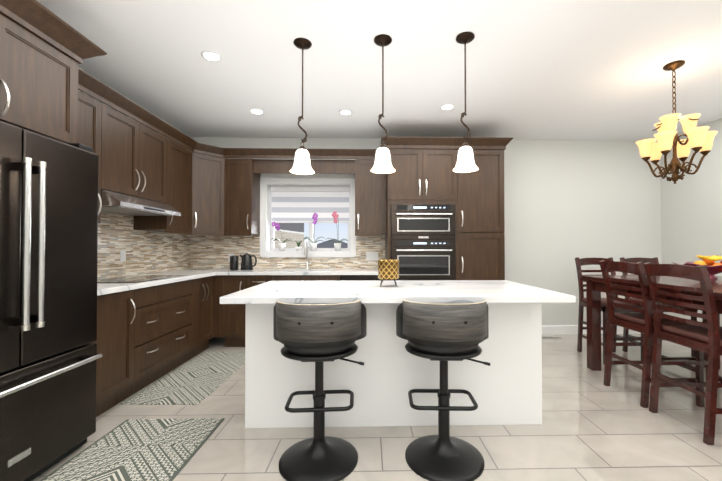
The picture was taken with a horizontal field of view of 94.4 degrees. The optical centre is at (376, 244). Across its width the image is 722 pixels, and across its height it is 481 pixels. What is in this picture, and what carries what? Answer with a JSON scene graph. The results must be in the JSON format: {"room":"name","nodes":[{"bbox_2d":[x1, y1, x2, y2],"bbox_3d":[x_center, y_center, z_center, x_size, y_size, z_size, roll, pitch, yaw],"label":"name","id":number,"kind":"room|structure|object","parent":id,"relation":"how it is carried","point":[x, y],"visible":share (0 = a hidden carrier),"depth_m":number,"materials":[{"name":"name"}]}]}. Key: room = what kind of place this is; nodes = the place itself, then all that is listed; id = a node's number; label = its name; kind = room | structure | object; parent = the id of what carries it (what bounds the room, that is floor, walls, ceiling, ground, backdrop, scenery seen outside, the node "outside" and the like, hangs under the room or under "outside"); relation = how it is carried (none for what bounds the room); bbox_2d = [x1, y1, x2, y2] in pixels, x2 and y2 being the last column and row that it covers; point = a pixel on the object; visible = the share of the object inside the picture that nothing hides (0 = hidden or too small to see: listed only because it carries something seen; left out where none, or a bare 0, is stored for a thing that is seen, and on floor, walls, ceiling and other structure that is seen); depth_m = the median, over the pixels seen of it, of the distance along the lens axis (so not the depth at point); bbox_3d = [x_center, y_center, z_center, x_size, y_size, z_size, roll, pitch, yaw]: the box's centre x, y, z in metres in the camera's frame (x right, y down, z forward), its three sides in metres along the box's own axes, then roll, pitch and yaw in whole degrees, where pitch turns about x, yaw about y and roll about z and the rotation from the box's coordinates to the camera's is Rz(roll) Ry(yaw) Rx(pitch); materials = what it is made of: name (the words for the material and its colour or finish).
{"room":"dining room and kitchen","nodes":[
{"label":"dining room and kitchen","id":0,"kind":"room"},
{"bbox_2d":[78,67,190,278],"bbox_3d":[-2.566,-0.166,0.607,0.150,2.750,8.320,0,-1,-1],"label":"wall","id":1,"kind":"structure","parent":0,"point":[125,115],"depth_m":3.40,"materials":[{"name":"white paint"}]},
{"bbox_2d":[0,0,11,123],"bbox_3d":[-2.182,-0.949,1.396,0.647,0.645,0.542,0,-1,-1],"label":"upper cabinet","id":2,"kind":"object","parent":1,"relation":"attached to","point":[5,5],"depth_m":1.67,"materials":[{"name":"brown wood"}]},
{"bbox_2d":[11,0,83,144],"bbox_3d":[-2.192,-0.944,1.819,0.647,0.645,0.542,0,-1,-1],"label":"upper cabinet","id":3,"kind":"object","parent":1,"relation":"attached to","point":[44,53],"depth_m":1.88,"materials":[{"name":"brown wood"}]},
{"bbox_2d":[84,92,111,223],"bbox_3d":[-2.358,-0.652,2.488,0.346,0.967,0.440,0,-1,-1],"label":"upper cabinet","id":4,"kind":"object","parent":1,"relation":"attached to","point":[97,115],"depth_m":2.64,"materials":[{"name":"brown wood"}]},
{"bbox_2d":[112,108,147,197],"bbox_3d":[-2.367,-0.787,2.894,0.346,0.687,0.490,0,-1,-1],"label":"upper cabinet","id":5,"kind":"object","parent":1,"relation":"attached to","point":[128,135],"depth_m":2.95,"materials":[{"name":"brown wood"}]},
{"bbox_2d":[97,212,188,278],"bbox_3d":[-2.550,-0.071,3.334,0.007,0.774,2.520,0,-1,-1],"label":"backsplash","id":6,"kind":"structure","parent":1,"relation":"attached to","point":[147,252],"depth_m":3.51,"materials":[{"name":"tile"}]},
{"bbox_2d":[120,250,125,261],"bbox_3d":[-2.542,0.112,3.345,0.008,0.115,0.075,0,-1,-1],"label":"electrical outlet","id":7,"kind":"object","parent":6,"relation":"attached to","point":[122,255],"visible":1,"depth_m":3.34,"materials":[{"name":"white plastic"}]},
{"bbox_2d":[144,128,163,202],"bbox_3d":[-2.376,-0.783,3.265,0.346,0.687,0.489,0,-1,-1],"label":"upper cabinet","id":8,"kind":"object","parent":1,"relation":"attached to","point":[154,142],"depth_m":3.31,"materials":[{"name":"brown wood"}]},
{"bbox_2d":[133,136,191,231],"bbox_3d":[-2.371,-0.637,3.752,0.377,0.967,0.606,0,-1,-1],"label":"upper cabinet","id":9,"kind":"object","parent":1,"relation":"attached to","point":[177,159],"depth_m":3.69,"materials":[{"name":"brown wood"}]},
{"bbox_2d":[101,189,180,215],"bbox_3d":[-2.294,-0.370,3.076,0.497,0.136,0.854,0,-1,-1],"label":"range hood","id":10,"kind":"object","parent":9,"relation":"attached to","point":[118,203],"visible":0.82,"depth_m":2.96,"materials":[{"name":"silver metal"}]},
{"bbox_2d":[168,140,235,235],"bbox_3d":[-2.239,-0.684,4.295,0.666,1.075,0.666,0,-1,-1],"label":"upper cabinet","id":11,"kind":"object","parent":1,"relation":"attached to","point":[209,173],"depth_m":4.16,"materials":[{"name":"brown wood"}]},
{"bbox_2d":[31,334,721,480],"bbox_3d":[0.833,1.240,0.669,7.250,0.060,8.620,0,-1,-1],"label":"floor","id":12,"kind":"structure","parent":0,"point":[592,427],"depth_m":2.15,"materials":[{"name":"tile"}]},
{"bbox_2d":[0,121,102,480],"bbox_3d":[-2.074,0.311,1.598,0.870,1.820,0.904,0,-1,-1],"label":"fridge","id":13,"kind":"object","parent":12,"relation":"on","point":[49,356],"visible":1,"depth_m":1.73,"materials":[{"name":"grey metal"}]},
{"bbox_2d":[92,294,107,416],"bbox_3d":[-2.215,0.786,2.191,0.615,0.884,0.244,0,-1,-1],"label":"base cabinet","id":14,"kind":"object","parent":12,"relation":"on","point":[102,300],"depth_m":2.32,"materials":[{"name":"brown wood"}]},
{"bbox_2d":[104,289,139,411],"bbox_3d":[-2.221,0.789,2.444,0.615,0.884,0.380,0,-1,-1],"label":"base cabinet","id":15,"kind":"object","parent":12,"relation":"on","point":[120,337],"depth_m":2.52,"materials":[{"name":"brown wood"}]},
{"bbox_2d":[40,418,224,480],"bbox_3d":[-1.396,1.218,1.698,0.680,0.008,1.300,0,-1,-1],"label":"rug","id":16,"kind":"object","parent":12,"relation":"on","point":[147,450],"visible":0.98,"depth_m":1.96,"materials":[{"name":"grey fabric"}]},
{"bbox_2d":[136,280,191,391],"bbox_3d":[-2.235,0.796,3.059,0.615,0.884,0.971,0,-1,-1],"label":"base cabinet","id":17,"kind":"object","parent":12,"relation":"on","point":[146,336],"depth_m":3.02,"materials":[{"name":"brown wood"}]},
{"bbox_2d":[97,271,216,295],"bbox_3d":[-2.214,0.333,3.022,0.660,0.040,1.890,0,-1,-1],"label":"countertop","id":18,"kind":"structure","parent":17,"relation":"on","point":[110,288],"depth_m":2.90,"materials":[{"name":"stone"}]},
{"bbox_2d":[97,275,185,282],"bbox_3d":[-2.215,0.309,3.070,0.515,0.006,0.760,0,-1,-1],"label":"cooktop","id":19,"kind":"object","parent":18,"relation":"in","point":[134,279],"visible":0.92,"depth_m":3.03,"materials":[{"name":"black glass"}]},
{"bbox_2d":[118,352,244,404],"bbox_3d":[-1.681,1.236,3.222,0.620,0.008,1.300,0,-1,1],"label":"rug","id":20,"kind":"object","parent":12,"relation":"on","point":[198,379],"visible":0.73,"depth_m":3.00,"materials":[{"name":"grey fabric"}]},
{"bbox_2d":[192,275,219,357],"bbox_3d":[-2.227,0.805,3.754,0.664,0.884,0.520,0,-1,-1],"label":"base cabinet","id":21,"kind":"object","parent":12,"relation":"on","point":[205,290],"depth_m":3.79,"materials":[{"name":"brown wood"}]},
{"bbox_2d":[175,269,377,274],"bbox_3d":[-1.225,0.348,4.315,2.696,0.040,0.650,0,-1,-1],"label":"countertop","id":22,"kind":"structure","parent":21,"relation":"on","point":[219,271],"depth_m":4.07,"materials":[{"name":"stone"}]},
{"bbox_2d":[230,254,238,269],"bbox_3d":[-1.857,0.226,4.350,0.108,0.204,0.108,0,-1,-1],"label":"coffee canister","id":23,"kind":"object","parent":22,"relation":"on","point":[234,261],"visible":1,"depth_m":4.31,"materials":[{"name":"black plastic"}]},
{"bbox_2d":[240,253,256,269],"bbox_3d":[-1.667,0.216,4.335,0.223,0.224,0.156,0,-1,-1],"label":"kettle","id":24,"kind":"object","parent":22,"relation":"on","point":[246,262],"visible":1,"depth_m":4.29,"materials":[{"name":"black plastic"}]},
{"bbox_2d":[304,240,312,268],"bbox_3d":[-0.924,0.129,4.499,0.106,0.400,0.211,0,-1,-1],"label":"faucet","id":25,"kind":"object","parent":22,"relation":"on","point":[305,245],"visible":1,"depth_m":4.56,"materials":[{"name":"silver metal"}]},
{"bbox_2d":[220,275,279,346],"bbox_3d":[-1.581,0.811,4.314,0.750,0.884,0.620,0,-1,-1],"label":"base cabinet","id":26,"kind":"object","parent":12,"relation":"on","point":[232,316],"depth_m":4.02,"materials":[{"name":"brown wood"}]},
{"bbox_2d":[280,275,339,280],"bbox_3d":[-0.882,0.812,4.330,0.853,0.884,0.620,0,-1,-1],"label":"base cabinet","id":27,"kind":"object","parent":12,"relation":"on","point":[282,277],"depth_m":4.03,"materials":[{"name":"brown wood"}]},
{"bbox_2d":[273,300,366,480],"bbox_3d":[-0.329,0.768,1.910,0.545,0.913,0.449,0,-1,-4],"label":"bar stool","id":28,"kind":"object","parent":12,"relation":"on","point":[319,335],"visible":1,"depth_m":1.80,"materials":[{"name":"grey wood"}]},
{"bbox_2d":[340,275,379,280],"bbox_3d":[-0.192,0.812,4.346,0.632,0.884,0.620,0,-1,-1],"label":"base cabinet","id":29,"kind":"object","parent":12,"relation":"on","point":[342,277],"depth_m":4.04,"materials":[{"name":"brown wood"}]},
{"bbox_2d":[245,304,541,427],"bbox_3d":[0.117,0.790,2.576,2.015,0.884,0.625,0,-1,-1],"label":"kitchen island","id":30,"kind":"object","parent":12,"relation":"on","point":[504,387],"depth_m":2.26,"materials":[{"name":"white paint"}]},
{"bbox_2d":[220,280,575,303],"bbox_3d":[0.123,0.326,2.429,2.070,0.040,0.990,0,-1,-1],"label":"island countertop","id":31,"kind":"structure","parent":30,"relation":"on","point":[367,291],"depth_m":2.11,"materials":[{"name":"white stone"}]},
{"bbox_3d":[0.087,0.279,2.474,0.130,0.054,0.130,0,-1,-1],"label":"planter","id":32,"kind":"object","parent":30,"relation":"on","visible":0},
{"bbox_2d":[378,259,398,279],"bbox_3d":[0.087,0.181,2.475,0.160,0.140,0.160,0,-1,-1],"label":"planter pot","id":33,"kind":"object","parent":32,"relation":"on","point":[388,269],"visible":1,"depth_m":2.41,"materials":[{"name":"gold metal"}]},
{"bbox_2d":[385,137,464,279],"bbox_3d":[0.583,-0.014,4.368,0.912,2.536,0.638,0,-1,-1],"label":"tall cabinet","id":34,"kind":"object","parent":12,"relation":"on","point":[424,172],"depth_m":4.06,"materials":[{"name":"brown wood"}]},
{"bbox_2d":[391,204,455,279],"bbox_3d":[0.562,-0.029,4.000,0.782,0.927,0.096,0,-1,-1],"label":"wall oven","id":35,"kind":"object","parent":34,"relation":"in","point":[423,242],"visible":0.94,"depth_m":4.01,"materials":[{"name":"black metal"}]},
{"bbox_2d":[396,300,489,480],"bbox_3d":[0.386,0.768,1.927,0.545,0.913,0.449,0,-1,2],"label":"bar stool","id":36,"kind":"object","parent":12,"relation":"on","point":[443,334],"visible":1,"depth_m":1.81,"materials":[{"name":"grey wood"}]},
{"bbox_2d":[465,137,504,279],"bbox_3d":[1.266,-0.014,4.384,0.574,2.536,0.638,0,-1,-1],"label":"tall cabinet","id":37,"kind":"object","parent":12,"relation":"on","point":[484,187],"depth_m":4.08,"materials":[{"name":"brown wood"}]},
{"bbox_2d":[542,336,561,338],"bbox_3d":[2.320,1.252,4.504,0.300,0.006,0.100,0,-1,-1],"label":"floor vent","id":38,"kind":"object","parent":12,"relation":"in","point":[552,337],"visible":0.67,"depth_m":4.50,"materials":[{"name":"silver metal"}]},
{"bbox_2d":[575,257,644,364],"bbox_3d":[2.569,0.697,3.701,0.434,1.102,0.518,0,-1,-1],"label":"dining chair","id":39,"kind":"object","parent":12,"relation":"on","point":[581,285],"visible":0.56,"depth_m":3.84,"materials":[{"name":"brown wood"}]},
{"bbox_2d":[599,260,703,407],"bbox_3d":[2.233,0.685,2.748,0.518,1.102,0.434,0,-1,-1],"label":"dining chair","id":40,"kind":"object","parent":12,"relation":"on","point":[640,320],"visible":0.81,"depth_m":2.64,"materials":[{"name":"brown wood"}]},
{"bbox_2d":[581,275,721,370],"bbox_3d":[2.783,0.769,2.660,1.360,0.930,1.540,0,-1,-1],"label":"dining table","id":41,"kind":"object","parent":12,"relation":"on","point":[595,286],"visible":0.48,"depth_m":3.27,"materials":[{"name":"brown wood"}]},
{"bbox_2d":[671,255,721,278],"bbox_3d":[3.054,0.201,3.073,0.505,0.214,0.505,0,-1,-1],"label":"fruit bowl","id":42,"kind":"object","parent":41,"relation":"on","point":[714,268],"visible":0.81,"depth_m":3.02,"materials":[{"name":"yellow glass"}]},
{"bbox_2d":[619,257,697,356],"bbox_3d":[3.109,0.697,3.713,0.434,1.102,0.518,0,-1,-1],"label":"dining chair","id":43,"kind":"object","parent":12,"relation":"on","point":[636,260],"visible":0.17,"depth_m":3.88,"materials":[{"name":"brown wood"}]},
{"bbox_2d":[643,262,721,444],"bbox_3d":[2.245,0.680,2.269,0.518,1.102,0.434,0,-1,-1],"label":"dining chair","id":44,"kind":"object","parent":12,"relation":"on","point":[706,338],"visible":1,"depth_m":2.22,"materials":[{"name":"brown wood"}]},
{"bbox_2d":[36,0,721,140],"bbox_3d":[0.833,-1.570,0.702,7.250,0.060,8.620,0,-1,-1],"label":"ceiling","id":45,"kind":"structure","parent":0,"point":[564,70],"depth_m":2.81,"materials":[{"name":"white paint"}]},
{"bbox_2d":[201,51,221,61],"bbox_3d":[-1.328,-1.513,2.682,0.150,0.005,0.150,0,-1,-1],"label":"recessed light","id":46,"kind":"object","parent":45,"relation":"in","point":[212,56],"visible":1,"depth_m":2.68,"materials":[{"name":"white plastic"}]},
{"bbox_2d":[250,109,263,114],"bbox_3d":[-1.353,-1.500,3.762,0.150,0.005,0.150,0,-1,-1],"label":"recessed light","id":47,"kind":"object","parent":45,"relation":"in","point":[257,111],"visible":1,"depth_m":3.75,"materials":[{"name":"white plastic"}]},
{"bbox_2d":[290,38,314,174],"bbox_3d":[-0.558,-1.032,2.508,0.184,0.973,0.184,0,-1,-1],"label":"pendant light","id":48,"kind":"object","parent":45,"relation":"hanging from","point":[302,165],"visible":1,"depth_m":2.48,"materials":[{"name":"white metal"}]},
{"bbox_2d":[339,110,351,114],"bbox_3d":[-0.353,-1.500,3.785,0.150,0.005,0.150,0,-1,-1],"label":"recessed light","id":49,"kind":"object","parent":45,"relation":"in","point":[345,112],"visible":1,"depth_m":3.78,"materials":[{"name":"white"}]},
{"bbox_2d":[370,34,394,172],"bbox_3d":[0.045,-1.032,2.468,0.184,0.973,0.184,0,-1,-1],"label":"pendant light","id":50,"kind":"object","parent":45,"relation":"hanging from","point":[382,164],"visible":1,"depth_m":2.45,"materials":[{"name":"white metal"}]},
{"bbox_2d":[440,104,453,109],"bbox_3d":[0.770,-1.501,3.641,0.150,0.005,0.150,0,-1,-1],"label":"recessed light","id":51,"kind":"object","parent":45,"relation":"in","point":[447,107],"visible":1,"depth_m":3.65,"materials":[{"name":"white plastic"}]},
{"bbox_2d":[453,31,478,172],"bbox_3d":[0.647,-1.033,2.439,0.184,0.973,0.184,0,-1,-1],"label":"pendant light","id":52,"kind":"object","parent":45,"relation":"hanging from","point":[465,162],"visible":1,"depth_m":2.42,"materials":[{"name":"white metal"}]},
{"bbox_2d":[635,60,717,183],"bbox_3d":[2.500,-1.012,2.805,0.477,1.005,0.528,0,-1,-1],"label":"chandelier","id":53,"kind":"object","parent":45,"relation":"hanging from","point":[697,140],"visible":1,"depth_m":2.75,"materials":[{"name":"yellow glass"}]},
{"bbox_2d":[191,137,661,324],"bbox_3d":[0.738,-0.116,4.824,6.650,2.750,0.260,0,-1,-1],"label":"wall","id":54,"kind":"structure","parent":0,"point":[567,203],"depth_m":4.74,"materials":[{"name":"white paint"}]},
{"bbox_2d":[228,156,263,235],"bbox_3d":[-1.809,-0.629,4.449,0.393,0.967,0.377,0,-1,-1],"label":"upper cabinet","id":55,"kind":"object","parent":54,"relation":"attached to","point":[244,175],"depth_m":4.30,"materials":[{"name":"brown wood"}]},
{"bbox_2d":[189,234,384,268],"bbox_3d":[-1.234,0.084,4.642,2.700,0.494,0.007,0,-1,-1],"label":"backsplash","id":56,"kind":"structure","parent":54,"relation":"attached to","point":[205,251],"depth_m":4.63,"materials":[{"name":"tile"}]},
{"bbox_2d":[366,252,377,260],"bbox_3d":[-0.064,0.163,4.660,0.165,0.115,0.008,0,-1,-1],"label":"switch plate","id":57,"kind":"object","parent":56,"relation":"attached to","point":[371,256],"visible":0.94,"depth_m":4.66,"materials":[{"name":"white plastic"}]},
{"bbox_2d":[260,178,355,256],"bbox_3d":[-0.957,-0.376,4.775,1.326,1.106,0.285,0,-1,-1],"label":"window","id":58,"kind":"structure","parent":54,"relation":"in","point":[293,200],"depth_m":4.81,"materials":[{"name":"white plastic"}]},
{"bbox_2d":[271,222,292,250],"bbox_3d":[-1.341,-0.116,4.716,0.305,0.413,0.104,0,-1,-1],"label":"orchid","id":59,"kind":"object","parent":58,"relation":"on","point":[282,246],"visible":1,"depth_m":4.69,"materials":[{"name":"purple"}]},
{"bbox_2d":[295,241,301,250],"bbox_3d":[-1.103,0.017,4.720,0.136,0.147,0.090,0,-1,-1],"label":"succulent","id":60,"kind":"object","parent":58,"relation":"on","point":[298,248],"visible":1,"depth_m":4.70,"materials":[{"name":"white ceramic"}]},
{"bbox_2d":[304,213,324,250],"bbox_3d":[-0.888,-0.183,4.727,0.310,0.546,0.104,0,-1,-1],"label":"orchid","id":61,"kind":"object","parent":58,"relation":"on","point":[313,245],"visible":1,"depth_m":4.71,"materials":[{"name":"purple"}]},
{"bbox_2d":[326,211,347,250],"bbox_3d":[-0.562,-0.192,4.735,0.317,0.564,0.104,0,-1,-1],"label":"orchid","id":62,"kind":"object","parent":58,"relation":"on","point":[337,244],"visible":1,"depth_m":4.71,"materials":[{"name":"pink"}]},
{"bbox_2d":[352,156,385,235],"bbox_3d":[-0.084,-0.628,4.504,0.406,0.967,0.347,0,-1,-1],"label":"upper cabinet","id":63,"kind":"object","parent":54,"relation":"attached to","point":[370,187],"depth_m":4.34,"materials":[{"name":"brown wood"}]},
{"bbox_2d":[542,325,639,333],"bbox_3d":[2.805,1.196,4.718,2.481,0.125,0.014,0,-1,-1],"label":"baseboard","id":64,"kind":"structure","parent":54,"relation":"attached to","point":[559,329],"depth_m":4.70,"materials":[{"name":"white wood"}]},
{"bbox_2d":[660,118,721,326],"bbox_3d":[4.232,-0.164,0.764,0.150,2.750,8.320,0,-1,-1],"label":"wall","id":65,"kind":"structure","parent":0,"point":[691,217],"depth_m":4.28,"materials":[{"name":"white paint"}]},
{"label":"outside","id":66,"kind":"structure","parent":0,"visible":0},
{"bbox_2d":[275,223,347,247],"bbox_3d":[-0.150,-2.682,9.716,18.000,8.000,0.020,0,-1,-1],"label":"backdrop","id":67,"kind":"structure","parent":66,"point":[296,232],"depth_m":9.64,"materials":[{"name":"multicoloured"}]}
]}

